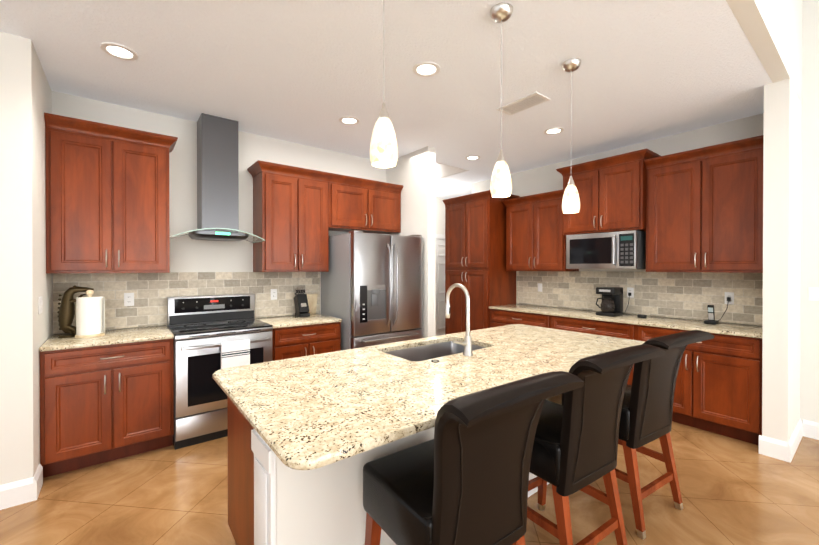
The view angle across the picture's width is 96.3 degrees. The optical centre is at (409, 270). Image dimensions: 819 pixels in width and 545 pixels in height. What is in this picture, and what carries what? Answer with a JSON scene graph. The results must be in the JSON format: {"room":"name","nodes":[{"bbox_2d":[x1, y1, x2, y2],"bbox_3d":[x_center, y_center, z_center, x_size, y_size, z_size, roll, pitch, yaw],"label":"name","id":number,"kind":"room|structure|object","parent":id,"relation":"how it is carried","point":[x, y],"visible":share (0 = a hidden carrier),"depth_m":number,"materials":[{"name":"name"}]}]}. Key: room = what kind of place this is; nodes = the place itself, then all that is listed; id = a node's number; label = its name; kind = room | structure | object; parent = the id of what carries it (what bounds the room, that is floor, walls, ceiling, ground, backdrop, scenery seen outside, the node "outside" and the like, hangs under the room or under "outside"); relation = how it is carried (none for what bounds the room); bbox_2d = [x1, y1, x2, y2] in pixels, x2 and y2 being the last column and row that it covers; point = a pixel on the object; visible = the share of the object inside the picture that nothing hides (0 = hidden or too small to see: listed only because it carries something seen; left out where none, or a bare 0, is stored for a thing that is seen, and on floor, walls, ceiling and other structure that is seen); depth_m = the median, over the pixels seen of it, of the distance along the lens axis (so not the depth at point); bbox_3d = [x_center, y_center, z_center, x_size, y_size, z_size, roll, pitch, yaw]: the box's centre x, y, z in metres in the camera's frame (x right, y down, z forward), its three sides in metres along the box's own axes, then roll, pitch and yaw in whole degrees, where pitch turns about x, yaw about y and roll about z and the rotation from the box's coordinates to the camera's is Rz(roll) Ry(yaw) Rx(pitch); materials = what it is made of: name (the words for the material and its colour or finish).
{"room":"kitchen","nodes":[
{"label":"kitchen","id":0,"kind":"room"},
{"bbox_2d":[0,31,52,484],"bbox_3d":[-3.107,0.001,2.196,1.310,2.850,0.830,0,0,-38],"label":"wall","id":1,"kind":"structure","parent":0,"point":[26,328],"depth_m":2.25,"materials":[{"name":"white paint"}]},
{"bbox_2d":[0,473,39,509],"bbox_3d":[-2.840,1.358,1.875,1.327,0.140,0.017,0,0,-38],"label":"baseboard","id":2,"kind":"structure","parent":1,"relation":"attached to","point":[16,493],"depth_m":2.23,"materials":[{"name":"white wood"}]},
{"bbox_2d":[38,296,42,313],"bbox_3d":[-2.488,0.235,2.477,0.009,0.115,0.116,0,0,-38],"label":"light switch","id":3,"kind":"object","parent":1,"relation":"attached to","point":[40,302],"visible":1,"depth_m":2.45,"materials":[{"name":"white plastic"}]},
{"bbox_2d":[52,91,385,333],"bbox_3d":[-2.088,-0.006,3.604,4.650,2.850,0.130,0,0,-38],"label":"wall","id":4,"kind":"structure","parent":0,"point":[188,253],"depth_m":3.54,"materials":[{"name":"white paint"}]},
{"bbox_2d":[44,112,177,272],"bbox_3d":[-2.406,-0.553,3.022,0.810,1.150,0.383,0,0,-38],"label":"upper cabinet","id":5,"kind":"object","parent":4,"relation":"attached to","point":[107,198],"visible":1,"depth_m":2.86,"materials":[{"name":"brown wood"}]},
{"bbox_2d":[53,272,319,333],"bbox_3d":[-1.949,0.261,3.624,2.267,0.485,0.009,0,0,-38],"label":"backsplash","id":6,"kind":"structure","parent":4,"relation":"attached to","point":[152,292],"depth_m":3.38,"materials":[{"name":"tile"}]},
{"bbox_2d":[124,293,133,305],"bbox_3d":[-2.456,0.256,3.214,0.070,0.115,0.007,0,0,-38],"label":"outlet","id":7,"kind":"object","parent":6,"relation":"attached to","point":[128,299],"depth_m":3.21,"materials":[{"name":"white plastic"}]},
{"bbox_2d":[271,289,276,299],"bbox_3d":[-1.472,0.262,3.985,0.070,0.115,0.007,0,0,-38],"label":"outlet","id":8,"kind":"object","parent":6,"relation":"attached to","point":[273,291],"depth_m":3.98,"materials":[{"name":"white plastic"}]},
{"bbox_2d":[170,113,264,242],"bbox_3d":[-1.794,-0.853,3.425,0.752,1.147,0.502,0,0,-38],"label":"hood chimney","id":9,"kind":"object","parent":4,"relation":"attached to","point":[217,185],"visible":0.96,"depth_m":3.42,"materials":[{"name":"silver metal"}]},
{"bbox_2d":[247,160,402,271],"bbox_3d":[-0.884,-0.521,4.215,1.749,1.075,0.383,0,0,-38],"label":"upper cabinet","id":10,"kind":"object","parent":4,"relation":"attached to","point":[299,213],"visible":1,"depth_m":3.88,"materials":[{"name":"brown wood"}]},
{"bbox_2d":[0,0,772,198],"bbox_3d":[-0.332,-1.480,3.518,10.320,0.100,5.140,0,0,-38],"label":"ceiling","id":11,"kind":"structure","parent":0,"point":[308,72],"depth_m":2.59,"materials":[{"name":"white paint"}]},
{"bbox_2d":[100,42,137,60],"bbox_3d":[-1.886,-1.420,2.389,0.196,0.008,0.196,0,0,-38],"label":"recessed light","id":12,"kind":"object","parent":11,"relation":"in","point":[119,51],"visible":1,"depth_m":2.39,"materials":[{"name":"white"}]},
{"bbox_2d":[339,116,359,124],"bbox_3d":[-0.575,-1.426,3.505,0.196,0.008,0.196,0,0,-38],"label":"recessed light","id":13,"kind":"object","parent":11,"relation":"in","point":[348,120],"visible":1,"depth_m":3.50,"materials":[{"name":"white"}]},
{"bbox_2d":[370,103,397,167],"bbox_3d":[-0.106,-0.928,1.513,0.126,0.984,0.126,0,0,-38],"label":"pendant light","id":14,"kind":"object","parent":11,"relation":"hanging from","point":[383,150],"visible":1,"depth_m":1.48,"materials":[{"name":"white glass"}]},
{"bbox_2d":[413,61,439,76],"bbox_3d":[0.120,-1.421,2.601,0.196,0.008,0.196,0,0,-38],"label":"recessed light","id":15,"kind":"object","parent":11,"relation":"in","point":[427,69],"visible":1,"depth_m":2.59,"materials":[{"name":"white"}]},
{"bbox_2d":[436,162,468,178],"bbox_3d":[0.368,-1.434,5.285,0.740,0.009,0.620,0,0,-38],"label":"wall","id":16,"kind":"structure","parent":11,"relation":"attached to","point":[443,170],"depth_m":5.28,"materials":[{"name":"white paint"}]},
{"bbox_2d":[465,155,480,159],"bbox_3d":[0.807,-1.432,4.676,0.196,0.008,0.196,0,0,-38],"label":"recessed light","id":17,"kind":"object","parent":11,"relation":"in","point":[473,157],"visible":0.98,"depth_m":4.67,"materials":[{"name":"white"}]},
{"bbox_2d":[490,3,512,197],"bbox_3d":[0.504,-0.915,2.016,0.126,1.014,0.126,0,0,-38],"label":"pendant light","id":18,"kind":"object","parent":11,"relation":"hanging from","point":[501,180],"visible":1,"depth_m":1.98,"materials":[{"name":"white glass"}]},
{"bbox_2d":[496,92,549,114],"bbox_3d":[0.970,-1.424,3.153,0.200,0.008,0.400,0,0,-38],"label":"ceiling vent","id":19,"kind":"object","parent":11,"relation":"in","point":[525,102],"visible":0.94,"depth_m":3.13,"materials":[{"name":"white metal"}]},
{"bbox_2d":[544,127,563,134],"bbox_3d":[1.480,-1.427,3.768,0.196,0.008,0.196,0,0,-38],"label":"recessed light","id":20,"kind":"object","parent":11,"relation":"in","point":[553,130],"visible":1,"depth_m":3.75,"materials":[{"name":"white"}]},
{"bbox_2d":[561,58,580,213],"bbox_3d":[1.115,-0.912,2.533,0.126,1.026,0.126,0,0,-38],"label":"pendant light","id":21,"kind":"object","parent":11,"relation":"hanging from","point":[571,202],"visible":1,"depth_m":2.50,"materials":[{"name":"white glass"}]},
{"bbox_2d":[0,421,818,544],"bbox_3d":[0.772,1.452,2.123,10.320,0.050,8.720,0,0,-38],"label":"floor","id":22,"kind":"structure","parent":0,"point":[733,491],"depth_m":2.25,"materials":[{"name":"tile"}]},
{"bbox_2d":[39,325,173,477],"bbox_3d":[-2.343,0.966,2.903,0.754,0.914,0.661,0,0,-38],"label":"base cabinet","id":23,"kind":"object","parent":22,"relation":"on","point":[108,396],"visible":1,"depth_m":2.66,"materials":[{"name":"brown wood"}]},
{"bbox_2d":[57,285,104,337],"bbox_3d":[-2.515,0.313,2.816,0.280,0.391,0.189,0,0,-38],"label":"paper towel holder","id":24,"kind":"object","parent":23,"relation":"on","point":[90,315],"visible":1,"depth_m":2.78,"materials":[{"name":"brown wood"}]},
{"bbox_2d":[167,293,272,449],"bbox_3d":[-1.723,0.833,3.344,0.756,1.175,0.708,0,0,-38],"label":"range","id":25,"kind":"object","parent":22,"relation":"on","point":[202,328],"visible":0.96,"depth_m":3.07,"materials":[{"name":"silver metal"}]},
{"bbox_2d":[221,340,249,368],"bbox_3d":[-1.469,0.760,3.100,0.220,0.324,0.040,0,0,-38],"label":"towel","id":26,"kind":"object","parent":25,"relation":"hanging from","point":[235,353],"visible":0.54,"depth_m":3.08,"materials":[{"name":"white fabric"}]},
{"bbox_2d":[255,313,341,360],"bbox_3d":[-1.166,0.961,3.825,0.704,0.914,0.661,0,0,-38],"label":"base cabinet","id":27,"kind":"object","parent":22,"relation":"on","point":[293,336],"visible":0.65,"depth_m":3.60,"materials":[{"name":"brown wood"}]},
{"bbox_2d":[294,288,309,316],"bbox_3d":[-1.186,0.348,4.034,0.110,0.308,0.202,0,0,-38],"label":"knife block","id":28,"kind":"object","parent":27,"relation":"on","point":[301,304],"visible":1,"depth_m":4.00,"materials":[{"name":"black plastic"}]},
{"bbox_2d":[307,293,317,313],"bbox_3d":[-1.134,0.386,4.203,0.150,0.236,0.067,0,0,-38],"label":"cutting board","id":29,"kind":"object","parent":27,"relation":"on","point":[312,300],"visible":0.54,"depth_m":4.21,"materials":[{"name":"brown wood"}]},
{"bbox_2d":[321,230,422,349],"bbox_3d":[-0.419,0.503,4.260,0.915,1.825,0.840,0,0,-38],"label":"refrigerator","id":30,"kind":"object","parent":22,"relation":"on","point":[371,289],"visible":0.75,"depth_m":3.92,"materials":[{"name":"silver metal"}]},
{"bbox_2d":[227,394,561,544],"bbox_3d":[0.224,0.983,2.386,2.466,0.884,0.786,0,0,-38],"label":"kitchen island","id":31,"kind":"object","parent":22,"relation":"on","point":[266,507],"depth_m":1.50,"materials":[{"name":"wood"}]},
{"bbox_2d":[212,324,644,478],"bbox_3d":[0.358,0.527,2.226,2.600,0.030,1.160,0,0,-38],"label":"island countertop","id":32,"kind":"structure","parent":31,"relation":"on","point":[313,412],"depth_m":1.64,"materials":[{"name":"beige stone"}]},
{"bbox_2d":[388,339,487,362],"bbox_3d":[0.185,0.646,2.431,0.784,0.234,0.479,0,0,-38],"label":"sink","id":33,"kind":"object","parent":32,"relation":"in","point":[418,351],"depth_m":2.64,"materials":[{"name":"silver metal"}]},
{"bbox_2d":[445,283,475,354],"bbox_3d":[0.264,0.296,2.249,0.157,0.431,0.224,0,0,-38],"label":"faucet","id":34,"kind":"object","parent":32,"relation":"on","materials":[{"name":"silver metal"}]},
{"bbox_2d":[363,371,584,544],"bbox_3d":[0.182,0.890,1.345,0.560,1.080,0.642,0,0,-36],"label":"bar stool","id":35,"kind":"object","parent":22,"relation":"on","point":[461,477],"visible":1,"depth_m":1.20,"materials":[{"name":"black leather"}]},
{"bbox_2d":[443,190,519,334],"bbox_3d":[1.068,0.159,5.559,0.663,2.500,0.938,0,0,-38],"label":"pantry cabinet","id":36,"kind":"object","parent":22,"relation":"on","point":[475,244],"visible":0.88,"depth_m":5.28,"materials":[{"name":"brown wood"}]},
{"bbox_2d":[527,344,665,544],"bbox_3d":[0.777,0.888,1.812,0.560,1.080,0.642,0,0,-34],"label":"bar stool","id":37,"kind":"object","parent":22,"relation":"on","point":[575,447],"visible":0.88,"depth_m":1.65,"materials":[{"name":"black leather"}]},
{"bbox_2d":[489,304,762,444],"bbox_3d":[2.174,0.959,4.152,0.661,0.914,2.744,0,0,-38],"label":"base cabinet","id":38,"kind":"object","parent":22,"relation":"on","point":[718,388],"visible":0.35,"depth_m":3.21,"materials":[{"name":"brown wood"}]},
{"bbox_2d":[596,287,622,316],"bbox_3d":[2.228,0.347,4.109,0.232,0.310,0.221,0,0,-38],"label":"coffee maker","id":39,"kind":"object","parent":38,"relation":"on","point":[612,302],"visible":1,"depth_m":4.05,"materials":[{"name":"black plastic"}]},
{"bbox_2d":[637,314,646,317],"bbox_3d":[2.462,0.487,3.886,0.084,0.032,0.084,0,0,-38],"label":"smart speaker","id":40,"kind":"object","parent":38,"relation":"on","point":[641,316],"visible":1,"depth_m":3.85},
{"bbox_2d":[704,305,718,324],"bbox_3d":[2.852,0.416,3.468,0.100,0.178,0.090,0,0,-38],"label":"cordless phone","id":41,"kind":"object","parent":38,"relation":"on","point":[711,317],"visible":1,"depth_m":3.45,"materials":[{"name":"black plastic"}]},
{"bbox_2d":[562,330,713,538],"bbox_3d":[1.338,0.886,2.226,0.560,1.080,0.642,0,0,-32],"label":"bar stool","id":42,"kind":"object","parent":22,"relation":"on","point":[646,410],"visible":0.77,"depth_m":2.04,"materials":[{"name":"black leather"}]},
{"bbox_2d":[386,146,435,337],"bbox_3d":[-0.003,-0.011,4.614,0.120,2.850,0.850,0,0,-38],"label":"wall","id":43,"kind":"structure","parent":0,"point":[413,173],"depth_m":4.31,"materials":[{"name":"white paint"}]},
{"bbox_2d":[436,197,445,234],"bbox_3d":[0.495,-0.025,7.360,4.290,2.850,0.120,0,0,-38],"label":"wall","id":44,"kind":"structure","parent":0,"point":[440,216],"depth_m":7.38,"materials":[{"name":"white paint"}]},
{"bbox_2d":[436,234,444,333],"bbox_3d":[0.554,0.341,7.262,1.000,2.120,0.105,0,0,-38],"label":"door frame","id":45,"kind":"structure","parent":44,"relation":"attached to","point":[440,283],"depth_m":7.37,"materials":[{"name":"white"}]},
{"bbox_2d":[472,0,818,422],"bbox_3d":[3.357,-0.529,3.273,0.120,3.900,7.360,0,0,-38],"label":"wall","id":46,"kind":"structure","parent":0,"point":[545,179],"depth_m":3.14,"materials":[{"name":"white paint"}]},
{"bbox_2d":[501,190,578,270],"bbox_3d":[1.727,-0.485,4.942,0.383,0.995,0.936,0,0,-38],"label":"upper cabinet","id":47,"kind":"object","parent":46,"relation":"attached to","point":[535,239],"visible":0.94,"depth_m":4.78,"materials":[{"name":"brown wood"}]},
{"bbox_2d":[556,148,660,234],"bbox_3d":[2.258,-0.824,4.205,0.453,0.800,0.977,0,0,-38],"label":"upper cabinet","id":48,"kind":"object","parent":46,"relation":"attached to","point":[612,192],"visible":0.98,"depth_m":4.00,"materials":[{"name":"brown wood"}]},
{"bbox_2d":[566,230,645,268],"bbox_3d":[2.251,-0.215,4.200,0.475,0.402,0.760,0,0,-38],"label":"microwave","id":49,"kind":"object","parent":48,"relation":"attached to","point":[618,250],"visible":1,"depth_m":4.01,"materials":[{"name":"grey metal"}]},
{"bbox_2d":[516,271,762,325],"bbox_3d":[2.433,0.258,4.351,0.009,0.485,2.744,0,0,-38],"label":"backsplash","id":50,"kind":"structure","parent":46,"relation":"attached to","point":[687,295],"depth_m":3.98,"materials":[{"name":"tile"}]},
{"bbox_2d":[538,283,541,291],"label":"outlet","id":51,"kind":"object","parent":50,"relation":"attached to","point":[539,284],"depth_m":5.11,"materials":[{"name":"white plastic"}]},
{"bbox_2d":[624,287,633,312],"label":"outlet","id":52,"kind":"object","parent":50,"relation":"attached to","point":[630,291],"depth_m":4.20,"materials":[{"name":"white plastic"}]},
{"bbox_2d":[718,292,733,320],"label":"outlet","id":53,"kind":"object","parent":50,"relation":"attached to","point":[729,297],"depth_m":3.51,"materials":[{"name":"white plastic"}]},
{"bbox_2d":[644,135,762,272],"bbox_3d":[2.842,-0.555,3.517,0.383,1.150,0.932,0,0,-38],"label":"upper cabinet","id":54,"kind":"object","parent":46,"relation":"attached to","point":[704,209],"visible":0.88,"depth_m":3.38,"materials":[{"name":"brown wood"}]},
{"bbox_2d":[804,420,818,439],"bbox_3d":[4.468,1.358,1.753,0.017,0.140,3.580,0,0,-38],"label":"baseboard","id":55,"kind":"structure","parent":46,"relation":"attached to","point":[811,429],"depth_m":3.10,"materials":[{"name":"white wood"}]},
{"bbox_2d":[808,287,818,300],"bbox_3d":[3.416,0.202,3.095,0.009,0.115,0.070,0,0,-38],"label":"light switch","id":56,"kind":"object","parent":46,"relation":"attached to","point":[813,293],"visible":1,"depth_m":3.10,"materials":[{"name":"white plastic"}]},
{"bbox_2d":[726,0,802,102],"bbox_3d":[0.254,-1.941,0.765,7.850,1.052,0.092,0,0,-38],"label":"beam","id":57,"kind":"structure","parent":0,"point":[772,30],"depth_m":2.46,"materials":[{"name":"white paint"}]},
{"bbox_2d":[762,78,801,441],"bbox_3d":[3.052,-0.003,2.999,0.700,2.850,0.140,0,0,-38],"label":"wall","id":58,"kind":"structure","parent":0,"point":[782,162],"depth_m":2.80,"materials":[{"name":"white paint"}]},
{"bbox_2d":[785,419,803,462],"bbox_3d":[3.086,1.352,2.932,0.697,0.140,0.017,0,0,-38],"label":"baseboard","id":59,"kind":"structure","parent":58,"relation":"attached to","point":[791,446],"depth_m":2.84,"materials":[{"name":"white wood"}]}
]}

